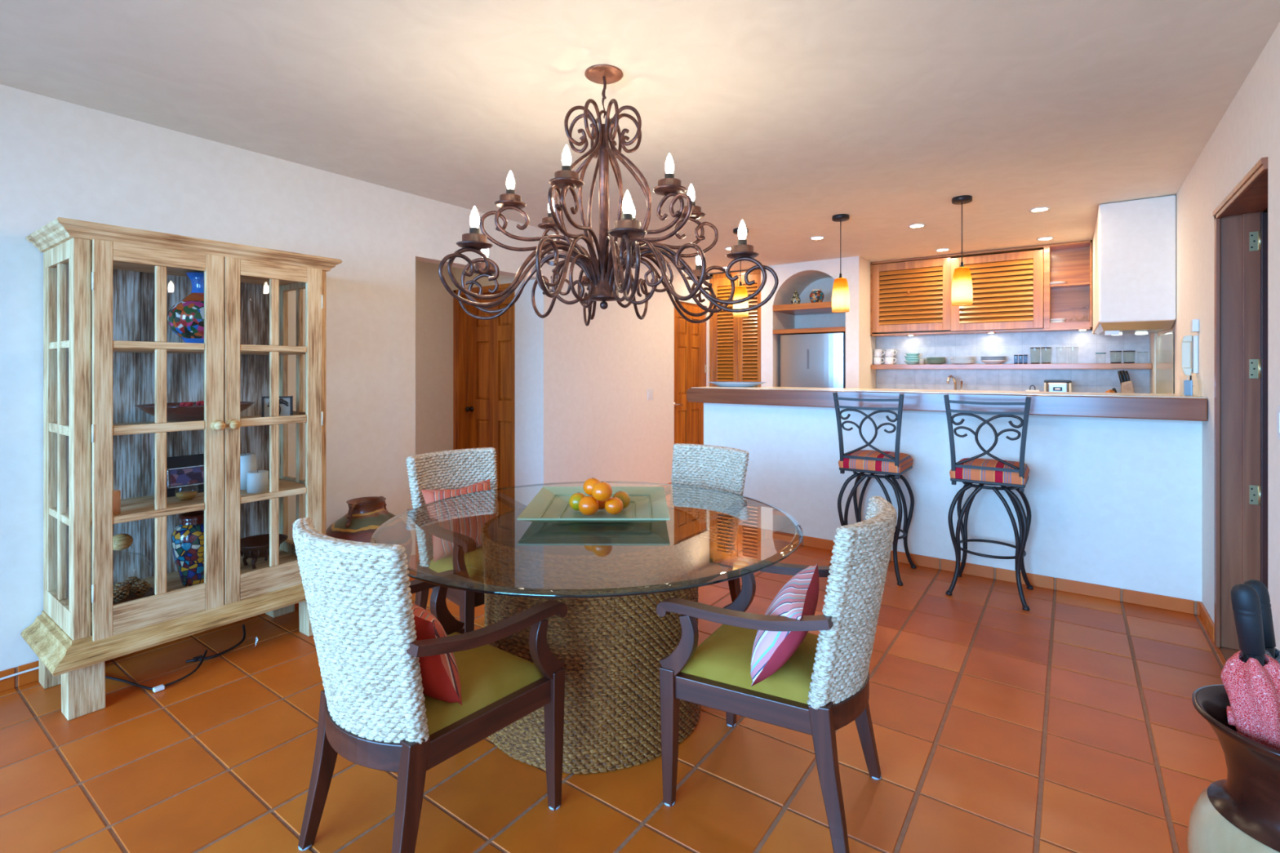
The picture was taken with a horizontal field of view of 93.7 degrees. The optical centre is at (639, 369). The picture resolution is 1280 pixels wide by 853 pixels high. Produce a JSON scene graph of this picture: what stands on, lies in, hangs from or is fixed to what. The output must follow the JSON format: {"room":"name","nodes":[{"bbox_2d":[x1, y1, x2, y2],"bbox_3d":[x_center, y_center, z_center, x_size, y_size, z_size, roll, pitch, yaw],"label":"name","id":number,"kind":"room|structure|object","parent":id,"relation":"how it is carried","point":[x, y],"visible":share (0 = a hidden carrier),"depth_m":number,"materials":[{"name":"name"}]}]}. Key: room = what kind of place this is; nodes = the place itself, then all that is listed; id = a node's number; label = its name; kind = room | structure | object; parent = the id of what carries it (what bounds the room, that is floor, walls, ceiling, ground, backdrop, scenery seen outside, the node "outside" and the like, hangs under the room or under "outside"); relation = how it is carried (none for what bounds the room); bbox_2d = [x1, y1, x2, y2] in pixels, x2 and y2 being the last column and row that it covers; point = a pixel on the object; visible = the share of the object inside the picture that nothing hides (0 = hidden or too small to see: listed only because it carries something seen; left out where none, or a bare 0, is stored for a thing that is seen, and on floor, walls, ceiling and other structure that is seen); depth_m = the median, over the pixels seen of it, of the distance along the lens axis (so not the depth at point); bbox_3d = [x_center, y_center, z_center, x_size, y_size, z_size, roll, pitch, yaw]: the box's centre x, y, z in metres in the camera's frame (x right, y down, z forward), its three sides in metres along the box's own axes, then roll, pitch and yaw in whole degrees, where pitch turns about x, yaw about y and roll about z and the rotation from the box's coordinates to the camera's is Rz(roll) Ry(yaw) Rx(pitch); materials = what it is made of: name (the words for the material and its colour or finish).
{"room":"dining room","nodes":[
{"label":"dining room","id":0,"kind":"room"},
{"bbox_2d":[0,84,711,671],"bbox_3d":[-1.458,0.075,4.354,0.150,2.550,8.970,0,0,36],"label":"wall","id":1,"kind":"structure","parent":0,"point":[593,415],"depth_m":3.65,"materials":[{"name":"paint"}]},
{"bbox_2d":[0,666,39,680],"bbox_3d":[-3.035,1.295,1.997,0.009,0.020,2.900,0,0,36],"label":"power cable","id":2,"kind":"object","parent":1,"relation":"attached to","point":[36,668],"visible":0.23,"depth_m":2.55,"materials":[{"name":"white plastic"}]},
{"bbox_2d":[0,482,671,692],"bbox_3d":[-1.824,1.308,3.705,0.012,0.085,7.502,0,0,36],"label":"baseboard","id":3,"kind":"structure","parent":1,"relation":"attached to","point":[33,676],"depth_m":2.56,"materials":[{"name":"ceramic"}]},
{"bbox_2d":[674,301,706,444],"bbox_3d":[0.570,0.280,7.134,0.178,2.130,0.770,0,0,36],"label":"door","id":4,"kind":"structure","parent":1,"relation":"in","point":[690,339],"depth_m":7.10,"materials":[{"name":"brown wood"}]},
{"bbox_2d":[415,260,531,486],"bbox_3d":[-2.070,0.075,4.659,1.200,2.550,2.550,0,0,36],"label":"wall","id":5,"kind":"structure","parent":0,"point":[433,303],"depth_m":5.54,"materials":[{"name":"paint"}]},
{"bbox_2d":[453,283,515,488],"bbox_3d":[-1.416,0.287,5.608,0.835,2.115,0.165,0,0,36],"label":"door","id":6,"kind":"structure","parent":5,"relation":"in","point":[484,350],"depth_m":5.69,"materials":[{"name":"brown wood"}]},
{"bbox_2d":[0,514,1239,852],"bbox_3d":[0.279,1.380,3.087,6.850,0.061,9.240,0,0,36],"label":"floor","id":7,"kind":"structure","parent":0,"point":[1070,722],"depth_m":2.05,"materials":[{"name":"tile"}]},
{"bbox_2d":[105,649,207,693],"bbox_3d":[-2.160,1.332,2.598,0.422,0.034,0.299,0,0,-25],"label":"power cable","id":8,"kind":"object","parent":7,"relation":"on","point":[161,687],"visible":0.91,"depth_m":2.57,"materials":[{"name":"black plastic"}]},
{"bbox_2d":[20,217,342,720],"bbox_3d":[-2.087,0.387,2.844,0.570,1.926,1.113,0,0,36],"label":"display cabinet","id":9,"kind":"object","parent":7,"relation":"on","point":[110,345],"visible":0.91,"depth_m":2.67,"materials":[{"name":"brown wood"}]},
{"bbox_2d":[112,489,120,515],"bbox_3d":[-2.219,0.554,2.516,0.060,0.108,0.060,0,0,36],"label":"pillar candle","id":10,"kind":"object","parent":9,"relation":"on","point":[116,493],"visible":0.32,"depth_m":2.51,"materials":[{"name":"brown wax"}]},
{"bbox_2d":[90,533,155,612],"bbox_3d":[-2.261,0.860,2.611,0.256,0.291,0.256,0,0,36],"label":"glass cloche","id":11,"kind":"object","parent":9,"relation":"on","point":[120,541],"visible":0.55,"depth_m":2.59,"materials":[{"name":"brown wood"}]},
{"bbox_2d":[112,586,129,602],"bbox_3d":[-2.220,0.958,2.557,0.068,0.061,0.070,0,0,11],"label":"pine cone","id":12,"kind":"object","parent":11,"relation":"on","point":[119,593],"visible":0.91,"depth_m":2.54,"materials":[{"name":"brown plant"}]},
{"bbox_2d":[112,582,130,591],"bbox_3d":[-2.261,0.958,2.611,0.068,0.061,0.070,0,0,19],"label":"pine cone","id":13,"kind":"object","parent":11,"relation":"on","point":[125,584],"visible":0.42,"depth_m":2.61,"materials":[{"name":"brown wood"}]},
{"bbox_2d":[123,576,141,591],"bbox_3d":[-2.273,0.958,2.680,0.070,0.061,0.068,0,0,-13],"label":"pine cone","id":14,"kind":"object","parent":11,"relation":"on","point":[131,580],"visible":0.48,"depth_m":2.67,"materials":[{"name":"brown plant"}]},
{"bbox_2d":[129,580,150,595],"bbox_3d":[-2.189,0.958,2.626,0.070,0.061,0.068,0,0,44],"label":"pine cone","id":15,"kind":"object","parent":11,"relation":"on","point":[140,588],"visible":1,"depth_m":2.61,"materials":[{"name":"brown wood"}]},
{"bbox_2d":[90,415,261,437],"bbox_3d":[-2.129,0.260,2.874,0.433,0.020,0.909,0,0,36],"label":"shelf","id":16,"kind":"object","parent":9,"relation":"attached to","point":[148,420],"depth_m":2.85,"materials":[{"name":"brown wood"}]},
{"bbox_2d":[153,453,204,497],"bbox_3d":[-2.218,0.513,2.924,0.034,0.190,0.240,0,0,36],"label":"decorative box","id":17,"kind":"object","parent":9,"relation":"on","point":[183,472],"visible":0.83,"depth_m":2.92,"materials":[{"name":"black plastic"}]},
{"bbox_2d":[169,466,204,486],"bbox_3d":[-2.210,0.520,2.926,0.002,0.075,0.137,-7,-4,35],"label":"photo","id":18,"kind":"object","parent":17,"relation":"attached to","point":[179,476],"depth_m":2.92},
{"bbox_2d":[56,344,305,355],"bbox_3d":[-2.129,-0.092,2.874,0.433,0.020,0.909,0,0,36],"label":"shelf","id":19,"kind":"object","parent":9,"relation":"attached to","point":[116,351],"depth_m":2.82,"materials":[{"name":"brown wood"}]},
{"bbox_2d":[167,271,204,343],"bbox_3d":[-2.094,-0.280,2.878,0.276,0.355,0.276,0,0,36],"label":"vase","id":20,"kind":"object","parent":9,"relation":"on","point":[185,318],"visible":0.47,"depth_m":2.77,"materials":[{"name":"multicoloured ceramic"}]},
{"bbox_2d":[173,481,198,500],"bbox_3d":[-2.121,0.567,2.805,0.092,0.081,0.092,0,0,36],"label":"bowl","id":21,"kind":"object","parent":9,"relation":"on","point":[189,495],"visible":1,"depth_m":2.79,"materials":[{"name":"brown"}]},
{"bbox_2d":[66,478,305,526],"bbox_3d":[-2.129,0.618,2.874,0.433,0.020,0.909,0,0,36],"label":"shelf","id":22,"kind":"object","parent":9,"relation":"attached to","point":[140,502],"depth_m":2.80,"materials":[{"name":"brown wood"}]},
{"bbox_2d":[170,510,204,586],"bbox_3d":[-2.101,0.842,2.834,0.184,0.326,0.184,0,0,36],"label":"vase","id":23,"kind":"object","parent":9,"relation":"on","point":[187,538],"visible":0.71,"depth_m":2.77,"materials":[{"name":"ceramic"}]},
{"bbox_2d":[134,401,254,422],"bbox_3d":[-2.108,0.206,2.858,0.464,0.088,0.464,0,0,36],"label":"bowl","id":24,"kind":"object","parent":9,"relation":"on","point":[175,412],"visible":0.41,"depth_m":2.70,"materials":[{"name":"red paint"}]},
{"bbox_2d":[240,453,256,489],"bbox_3d":[-2.022,0.518,3.080,0.090,0.185,0.098,0,0,43],"label":"pillar candle","id":25,"kind":"object","parent":9,"relation":"on","point":[247,460],"visible":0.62,"depth_m":3.04,"materials":[{"name":"white wax"}]},
{"bbox_2d":[246,470,268,493],"bbox_3d":[-1.910,0.554,2.996,0.092,0.108,0.092,0,0,36],"label":"pillar candle","id":26,"kind":"object","parent":9,"relation":"on","point":[257,481],"visible":1,"depth_m":2.96,"materials":[{"name":"white wax"}]},
{"bbox_2d":[240,533,288,568],"bbox_3d":[-1.961,0.944,3.097,0.248,0.128,0.248,0,0,36],"label":"bowl","id":27,"kind":"object","parent":9,"relation":"on","point":[254,547],"visible":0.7,"depth_m":3.08,"materials":[{"name":"brown wood"}]},
{"bbox_2d":[261,395,293,417],"bbox_3d":[-1.858,0.193,3.075,0.134,0.115,0.068,0,0,-26],"label":"picture frame","id":28,"kind":"object","parent":9,"relation":"on","point":[286,402],"visible":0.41,"depth_m":3.06,"materials":[{"name":"black metal"}]},
{"bbox_2d":[186,624,245,662],"bbox_3d":[-2.002,1.320,2.892,0.108,0.052,0.314,0,0,12],"label":"power cable","id":29,"kind":"object","parent":7,"relation":"on","point":[198,658],"visible":0.92,"depth_m":2.82,"materials":[{"name":"black plastic"}]},
{"bbox_2d":[326,496,412,564],"bbox_3d":[-1.592,1.054,3.490,0.500,0.591,0.500,0,0,36],"label":"clay jar","id":30,"kind":"object","parent":7,"relation":"on","point":[365,515],"visible":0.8,"depth_m":3.39,"materials":[{"name":"brown ceramic"}]},
{"bbox_2d":[292,517,567,852],"bbox_3d":[-0.632,0.886,1.759,0.552,0.933,0.655,0,0,36],"label":"dining chair","id":31,"kind":"object","parent":7,"relation":"on","point":[375,713],"visible":0.99,"depth_m":1.52,"materials":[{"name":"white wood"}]},
{"bbox_2d":[411,602,462,706],"bbox_3d":[-0.643,0.765,1.675,0.342,0.292,0.181,0,0,29],"label":"throw cushion","id":32,"kind":"object","parent":31,"relation":"on","point":[440,677],"visible":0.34,"depth_m":1.59,"materials":[{"name":"red fabric"}]},
{"bbox_2d":[423,631,543,735],"bbox_3d":[-0.610,0.915,1.790,0.444,0.070,0.492,0,0,36],"label":"seat cushion","id":33,"kind":"object","parent":31,"relation":"on","point":[490,676],"depth_m":1.73,"materials":[{"name":"green fabric"}]},
{"bbox_2d":[405,447,498,633],"bbox_3d":[-0.782,0.886,2.916,0.655,0.933,0.552,0,0,43],"label":"dining chair","id":34,"kind":"object","parent":7,"relation":"on","point":[458,468],"visible":0.54,"depth_m":2.88,"materials":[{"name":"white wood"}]},
{"bbox_2d":[428,546,484,589],"bbox_3d":[-0.754,0.915,2.890,0.492,0.070,0.444,0,0,43],"label":"seat cushion","id":35,"kind":"object","parent":34,"relation":"on","point":[473,560],"depth_m":2.78,"materials":[{"name":"green fabric"}]},
{"bbox_2d":[421,479,495,561],"bbox_3d":[-0.870,0.730,2.953,0.175,0.320,0.382,0,0,44],"label":"throw cushion","id":36,"kind":"object","parent":34,"relation":"on","point":[471,526],"visible":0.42,"depth_m":2.87,"materials":[{"name":"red fabric"}]},
{"bbox_2d":[370,480,803,774],"bbox_3d":[-0.192,0.975,2.435,1.648,0.749,1.648,0,0,36],"label":"dining table","id":37,"kind":"object","parent":7,"relation":"on","point":[611,579],"visible":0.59,"depth_m":2.06,"materials":[{"name":"brown"}]},
{"bbox_2d":[516,486,670,522],"bbox_3d":[-0.172,0.574,2.519,0.566,0.050,0.600,0,0,0],"label":"glass platter","id":38,"kind":"object","parent":37,"relation":"on","point":[551,504],"visible":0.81,"depth_m":2.51,"materials":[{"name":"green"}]},
{"bbox_2d":[568,492,586,511],"bbox_3d":[-0.256,0.550,2.505,0.081,0.076,0.081,0,0,6],"label":"orange","id":39,"kind":"object","parent":38,"relation":"on","point":[575,499],"visible":0.74,"depth_m":2.48,"materials":[{"name":"yellow food"}]},
{"bbox_2d":[577,495,599,515],"bbox_3d":[-0.208,0.549,2.425,0.084,0.079,0.084,0,0,25],"label":"orange","id":40,"kind":"object","parent":38,"relation":"on","point":[588,505],"visible":1,"depth_m":2.40,"materials":[{"name":"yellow food"}]},
{"bbox_2d":[591,481,612,501],"bbox_3d":[-0.153,0.488,2.410,0.084,0.079,0.084,0,0,-1],"label":"orange","id":41,"kind":"object","parent":40,"relation":"on","point":[602,491],"visible":1,"depth_m":2.38,"materials":[{"name":"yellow food"}]},
{"bbox_2d":[592,496,606,509],"bbox_3d":[-0.166,0.550,2.525,0.079,0.074,0.079,0,0,0],"label":"orange","id":42,"kind":"object","parent":38,"relation":"on","point":[602,504],"visible":0.22,"depth_m":2.49,"materials":[{"name":"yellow food"}]},
{"bbox_2d":[582,477,599,495],"bbox_3d":[-0.196,0.484,2.485,0.079,0.074,0.079,0,0,-36],"label":"orange","id":43,"kind":"object","parent":42,"relation":"on","point":[589,483],"visible":0.71,"depth_m":2.46,"materials":[{"name":"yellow food"}]},
{"bbox_2d":[604,497,622,515],"bbox_3d":[-0.106,0.552,2.437,0.076,0.071,0.076,0,0,16],"label":"orange","id":44,"kind":"object","parent":38,"relation":"on","point":[613,505],"visible":1,"depth_m":2.41,"materials":[{"name":"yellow food"}]},
{"bbox_2d":[612,491,630,508],"bbox_3d":[-0.080,0.550,2.535,0.080,0.075,0.080,0,0,2],"label":"orange","id":45,"kind":"object","parent":38,"relation":"on","point":[624,496],"visible":0.66,"depth_m":2.51,"materials":[{"name":"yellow food"}]},
{"bbox_2d":[671,443,749,602],"bbox_3d":[0.213,0.886,3.094,0.552,0.933,0.655,0,0,44],"label":"dining chair","id":46,"kind":"object","parent":7,"relation":"on","point":[723,468],"visible":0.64,"depth_m":3.16,"materials":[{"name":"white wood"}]},
{"bbox_2d":[709,269,760,386],"bbox_3d":[1.320,0.083,7.469,0.715,2.535,0.610,0,0,36],"label":"louvered door","id":47,"kind":"structure","parent":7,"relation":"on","point":[735,343],"depth_m":7.26,"materials":[{"name":"brown wood"}]},
{"bbox_2d":[656,496,897,852],"bbox_3d":[0.468,0.886,1.924,0.655,0.933,0.552,0,0,32],"label":"dining chair","id":48,"kind":"object","parent":7,"relation":"on","point":[823,687],"visible":0.99,"depth_m":1.73,"materials":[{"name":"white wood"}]},
{"bbox_2d":[680,624,818,704],"bbox_3d":[0.436,0.915,1.944,0.492,0.070,0.444,0,0,32],"label":"seat cushion","id":49,"kind":"object","parent":48,"relation":"on","point":[723,660],"depth_m":1.82,"materials":[{"name":"green fabric"}]},
{"bbox_2d":[750,562,818,686],"bbox_3d":[0.451,0.770,1.843,0.177,0.267,0.400,0,0,24],"label":"throw cushion","id":50,"kind":"object","parent":48,"relation":"on","point":[798,597],"visible":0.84,"depth_m":1.72,"materials":[{"name":"fabric"}]},
{"bbox_2d":[780,333,845,388],"bbox_3d":[2.078,0.465,6.915,0.757,1.730,0.584,0,0,36],"label":"fridge","id":51,"kind":"object","parent":7,"relation":"on","point":[806,360],"visible":0.35,"depth_m":6.67,"materials":[{"name":"grey metal"}]},
{"bbox_2d":[832,391,916,586],"bbox_3d":[1.587,0.749,4.032,0.439,1.202,0.443,0,0,36],"label":"bar stool","id":52,"kind":"object","parent":7,"relation":"on","point":[894,464],"visible":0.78,"depth_m":3.91,"materials":[{"name":"black metal"}]},
{"bbox_2d":[838,449,913,473],"bbox_3d":[1.589,0.602,4.036,0.388,0.097,0.388,0,0,36],"label":"seat cushion","id":53,"kind":"object","parent":52,"relation":"on","point":[861,460],"depth_m":3.91,"materials":[{"name":"fabric"}]},
{"bbox_2d":[943,394,1033,610],"bbox_3d":[2.127,0.749,3.644,0.439,1.202,0.443,0,0,36],"label":"bar stool","id":54,"kind":"object","parent":7,"relation":"on","point":[997,472],"visible":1,"depth_m":3.52,"materials":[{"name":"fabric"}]},
{"bbox_2d":[949,457,1029,484],"bbox_3d":[2.129,0.602,3.648,0.388,0.097,0.388,0,0,36],"label":"seat cushion","id":55,"kind":"object","parent":54,"relation":"on","point":[980,471],"depth_m":3.52,"materials":[{"name":"fabric"}]},
{"bbox_2d":[1186,684,1279,852],"bbox_3d":[1.384,1.048,1.260,0.348,0.604,0.348,0,0,36],"label":"urn","id":56,"kind":"object","parent":7,"relation":"on","point":[1240,813],"visible":0.85,"depth_m":1.26,"materials":[{"name":"brown ceramic"}]},
{"bbox_2d":[1220,583,1279,751],"bbox_3d":[1.298,0.790,1.255,0.138,0.692,0.094,0,0,-21],"label":"umbrella","id":57,"kind":"object","parent":56,"relation":"in","point":[1251,677],"visible":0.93,"depth_m":1.23,"materials":[{"name":"pink fabric"}]},
{"bbox_2d":[1243,579,1279,663],"bbox_3d":[1.401,0.824,1.320,0.090,0.695,0.118,0,0,-13],"label":"umbrella","id":58,"kind":"object","parent":56,"relation":"in","point":[1267,619],"visible":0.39,"depth_m":1.33,"materials":[{"name":"black rubber"}]},
{"bbox_3d":[3.503,0.833,5.931,2.390,0.875,0.580,0,0,36],"label":"countertop","id":59,"kind":"structure","parent":7,"relation":"on","visible":0},
{"bbox_2d":[946,375,962,390],"bbox_3d":[3.244,0.226,6.228,0.195,0.338,0.084,0,0,-16],"label":"kitchen faucet","id":60,"kind":"object","parent":59,"relation":"on","point":[949,376],"visible":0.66,"depth_m":6.22,"materials":[{"name":"silver metal"}]},
{"bbox_2d":[1044,380,1071,391],"bbox_3d":[3.930,0.246,5.639,0.210,0.296,0.265,0,0,36],"label":"toaster","id":61,"kind":"object","parent":59,"relation":"on","point":[1049,385],"visible":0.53,"depth_m":5.54,"materials":[{"name":"silver metal"}]},
{"bbox_2d":[1111,369,1133,393],"bbox_3d":[4.333,0.198,5.358,0.186,0.393,0.090,0,0,36],"label":"knife block","id":62,"kind":"object","parent":59,"relation":"on","point":[1126,387],"visible":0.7,"depth_m":5.33,"materials":[{"name":"brown wood"}]},
{"bbox_2d":[0,0,1279,274],"bbox_3d":[0.279,-1.250,3.087,6.850,0.100,9.240,0,0,36],"label":"ceiling","id":63,"kind":"structure","parent":0,"point":[783,118],"depth_m":2.57,"materials":[{"name":"paint"}]},
{"bbox_2d":[438,64,778,326],"bbox_3d":[-0.146,-0.712,2.430,1.311,0.977,1.342,0,0,36],"label":"chandelier","id":64,"kind":"object","parent":63,"relation":"hanging from","point":[604,274],"visible":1,"depth_m":2.33,"materials":[{"name":"brown metal"}]},
{"bbox_2d":[733,227,748,317],"bbox_3d":[0.859,-0.827,5.121,0.132,0.747,0.132,0,0,36],"label":"pendant lamp","id":65,"kind":"object","parent":63,"relation":"hanging from","point":[740,291],"visible":0.66,"depth_m":5.08,"materials":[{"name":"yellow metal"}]},
{"bbox_2d":[831,213,849,312],"bbox_3d":[1.564,-0.827,4.674,0.132,0.747,0.132,0,0,36],"label":"pendant lamp","id":66,"kind":"object","parent":63,"relation":"hanging from","point":[840,295],"visible":1,"depth_m":4.63,"materials":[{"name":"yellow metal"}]},
{"bbox_2d":[951,195,973,306],"bbox_3d":[2.245,-0.827,4.181,0.132,0.747,0.132,0,0,36],"label":"pendant lamp","id":67,"kind":"object","parent":63,"relation":"hanging from","point":[962,294],"visible":1,"depth_m":4.14,"materials":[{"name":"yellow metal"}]},
{"bbox_2d":[1028,206,1050,212],"bbox_3d":[2.986,-1.197,4.479,0.136,0.006,0.136,0,0,36],"label":"recessed light","id":68,"kind":"object","parent":63,"relation":"in","point":[1045,208],"visible":1,"depth_m":4.47,"materials":[{"name":"white plastic"}]},
{"bbox_2d":[1092,195,1176,335],"bbox_3d":[3.984,-0.726,4.904,0.420,0.942,1.715,0,0,36],"label":"range hood","id":69,"kind":"object","parent":63,"relation":"hanging from","point":[1134,243],"visible":1,"depth_m":4.21,"materials":[{"name":"paint"}]},
{"bbox_2d":[760,256,875,388],"bbox_3d":[2.059,0.075,6.925,1.110,2.550,0.690,0,0,36],"label":"wall","id":70,"kind":"structure","parent":0,"point":[802,277],"depth_m":6.80,"materials":[{"name":"paint"}]},
{"bbox_2d":[773,301,845,315],"bbox_3d":[2.051,-0.708,6.911,0.821,0.065,0.678,0,0,36],"label":"niche shelf","id":71,"kind":"object","parent":70,"relation":"attached to","point":[818,308],"visible":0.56,"depth_m":6.76,"materials":[{"name":"brown wood"}]},
{"bbox_2d":[791,289,800,303],"bbox_3d":[1.796,-0.835,6.911,0.108,0.190,0.108,0,0,36],"label":"ginger jar","id":72,"kind":"object","parent":71,"relation":"on","point":[795,299],"visible":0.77,"depth_m":6.88,"materials":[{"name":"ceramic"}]},
{"bbox_2d":[809,288,824,302],"bbox_3d":[1.995,-0.824,6.768,0.160,0.168,0.160,0,0,36],"label":"pot","id":73,"kind":"object","parent":71,"relation":"on","point":[816,295],"visible":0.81,"depth_m":6.71,"materials":[{"name":"ceramic"}]},
{"bbox_2d":[773,326,845,334],"bbox_3d":[2.051,-0.436,6.911,0.821,0.048,0.678,0,0,36],"label":"niche shelf","id":74,"kind":"object","parent":70,"relation":"attached to","point":[842,329],"visible":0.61,"depth_m":6.64,"materials":[{"name":"brown wood"}]},
{"bbox_2d":[838,314,845,326],"bbox_3d":[2.436,-0.580,7.047,0.210,0.140,0.011,0,0,36],"label":"access panel","id":75,"kind":"object","parent":70,"relation":"attached to","point":[842,318],"visible":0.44,"depth_m":7.08,"materials":[{"name":"paint"}]},
{"bbox_2d":[703,403,1201,601],"bbox_3d":[1.864,0.807,4.276,3.135,1.085,0.160,0,0,36],"label":"wall","id":76,"kind":"structure","parent":0,"point":[1113,502],"depth_m":3.76,"materials":[{"name":"paint"}]},
{"bbox_2d":[686,386,1207,421],"bbox_3d":[1.842,0.208,4.292,3.181,0.124,0.560,0,0,36],"label":"countertop","id":77,"kind":"structure","parent":76,"relation":"on","point":[1104,405],"depth_m":3.77,"materials":[{"name":"brown wood"}]},
{"bbox_2d":[708,381,766,386],"bbox_3d":[0.838,0.126,5.210,0.536,0.040,0.332,0,0,30],"label":"serving plate","id":78,"kind":"object","parent":77,"relation":"on","point":[722,384],"visible":0.98,"depth_m":5.09,"materials":[{"name":"white ceramic"}]},
{"bbox_2d":[1183,375,1192,395],"bbox_3d":[2.993,0.086,3.273,0.036,0.110,0.020,0,0,36],"label":"cordless phone","id":79,"kind":"object","parent":77,"relation":"on","point":[1188,384],"visible":1,"depth_m":3.27,"materials":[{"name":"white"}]},
{"bbox_2d":[737,524,1201,615],"bbox_3d":[1.806,1.312,4.212,3.149,0.075,0.012,0,0,36],"label":"baseboard","id":80,"kind":"structure","parent":76,"relation":"attached to","point":[1175,604],"depth_m":3.75,"materials":[{"name":"ceramic"}]},
{"bbox_2d":[1150,22,1279,650],"bbox_3d":[2.132,0.075,1.836,0.150,2.550,9.070,0,0,36],"label":"wall","id":81,"kind":"structure","parent":0,"point":[1248,131],"depth_m":2.96,"materials":[{"name":"paint"}]},
{"bbox_2d":[1153,332,1157,393],"bbox_3d":[4.327,0.028,5.036,0.019,0.735,0.090,0,0,36],"label":"trim","id":82,"kind":"structure","parent":81,"relation":"attached to","point":[1155,335],"depth_m":5.00,"materials":[{"name":"beige paint"}]},
{"bbox_2d":[1155,331,1173,394],"bbox_3d":[4.005,0.061,4.585,0.006,0.663,1.020,0,0,36],"label":"panel","id":83,"kind":"object","parent":81,"relation":"attached to","point":[1164,343],"visible":0.67,"depth_m":4.49,"materials":[{"name":"beige ceramic"}]},
{"bbox_2d":[1180,334,1198,386],"bbox_3d":[3.148,-0.048,3.439,0.069,0.302,0.100,0,0,36],"label":"phone","id":84,"kind":"object","parent":81,"relation":"attached to","point":[1189,344],"visible":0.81,"depth_m":3.42,"materials":[{"name":"white plastic"}]},
{"bbox_2d":[1190,319,1199,332],"bbox_3d":[3.147,-0.250,3.403,0.029,0.070,0.080,0,0,36],"label":"wall box","id":85,"kind":"object","parent":81,"relation":"attached to","point":[1194,323],"visible":1,"depth_m":3.37,"materials":[{"name":"white plastic"}]},
{"bbox_2d":[1200,602,1214,642],"bbox_3d":[1.246,1.312,0.741,0.012,0.075,6.272,0,0,36],"label":"baseboard","id":86,"kind":"structure","parent":81,"relation":"attached to","point":[1206,618],"depth_m":3.10,"materials":[{"name":"ceramic"}]},
{"bbox_2d":[1212,156,1267,650],"bbox_3d":[2.950,0.285,2.295,0.978,2.130,0.930,0,0,36],"label":"door frame","id":87,"kind":"structure","parent":81,"relation":"in","point":[1241,223],"depth_m":2.88,"materials":[{"name":"brown wood"}]},
{"bbox_2d":[1276,404,1279,439],"bbox_3d":[2.172,0.180,2.029,0.010,0.120,0.116,0,0,36],"label":"light switch","id":88,"kind":"object","parent":81,"relation":"attached to","point":[1277,406],"visible":1,"depth_m":2.05,"materials":[{"name":"white plastic"}]},
{"bbox_3d":[2.975,0.075,6.765,4.535,2.550,0.120,0,0,36],"label":"wall","id":89,"kind":"structure","parent":0,"visible":0},
{"bbox_2d":[875,330,1150,393],"bbox_3d":[3.682,0.011,6.174,2.396,0.777,0.015,0,0,36],"label":"wall","id":90,"kind":"structure","parent":89,"relation":"attached to","point":[1083,344],"depth_m":6.05,"materials":[{"name":"tile"}]},
{"bbox_2d":[870,240,1092,337],"bbox_3d":[3.429,-0.787,6.188,1.972,0.820,0.283,0,0,36],"label":"upper cabinet","id":91,"kind":"object","parent":90,"relation":"attached to","point":[1013,292],"visible":0.96,"depth_m":5.99,"materials":[{"name":"brown wood"}]},
{"bbox_2d":[1049,281,1089,288],"bbox_3d":[4.107,-0.806,5.732,0.306,0.018,0.203,0,0,36],"label":"shelf","id":92,"kind":"object","parent":91,"relation":"attached to","point":[1080,285],"depth_m":5.72,"materials":[{"name":"brown wood"}]},
{"bbox_2d":[871,363,1151,368],"bbox_3d":[3.615,-0.033,6.083,2.394,0.051,0.238,0,0,36],"label":"shelf","id":93,"kind":"object","parent":90,"relation":"attached to","point":[1075,366],"visible":0.96,"depth_m":5.86,"materials":[{"name":"brown wood"}]},
{"bbox_2d":[873,356,884,364],"bbox_3d":[2.674,-0.101,6.729,0.084,0.085,0.106,0,0,-22],"label":"mug","id":94,"kind":"object","parent":93,"relation":"on","point":[877,360],"visible":1,"depth_m":6.70,"materials":[{"name":"white ceramic"}]},
{"bbox_2d":[884,356,896,364],"bbox_3d":[2.779,-0.101,6.668,0.090,0.085,0.110,0,0,-32],"label":"mug","id":95,"kind":"object","parent":93,"relation":"on","point":[888,360],"visible":1,"depth_m":6.64,"materials":[{"name":"white ceramic"}]},
{"bbox_2d":[980,360,1006,364],"bbox_3d":[3.586,-0.079,6.086,0.236,0.040,0.236,0,0,36],"label":"bowl","id":96,"kind":"object","parent":93,"relation":"on","point":[987,362],"visible":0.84,"depth_m":6.02,"materials":[{"name":"white ceramic"}]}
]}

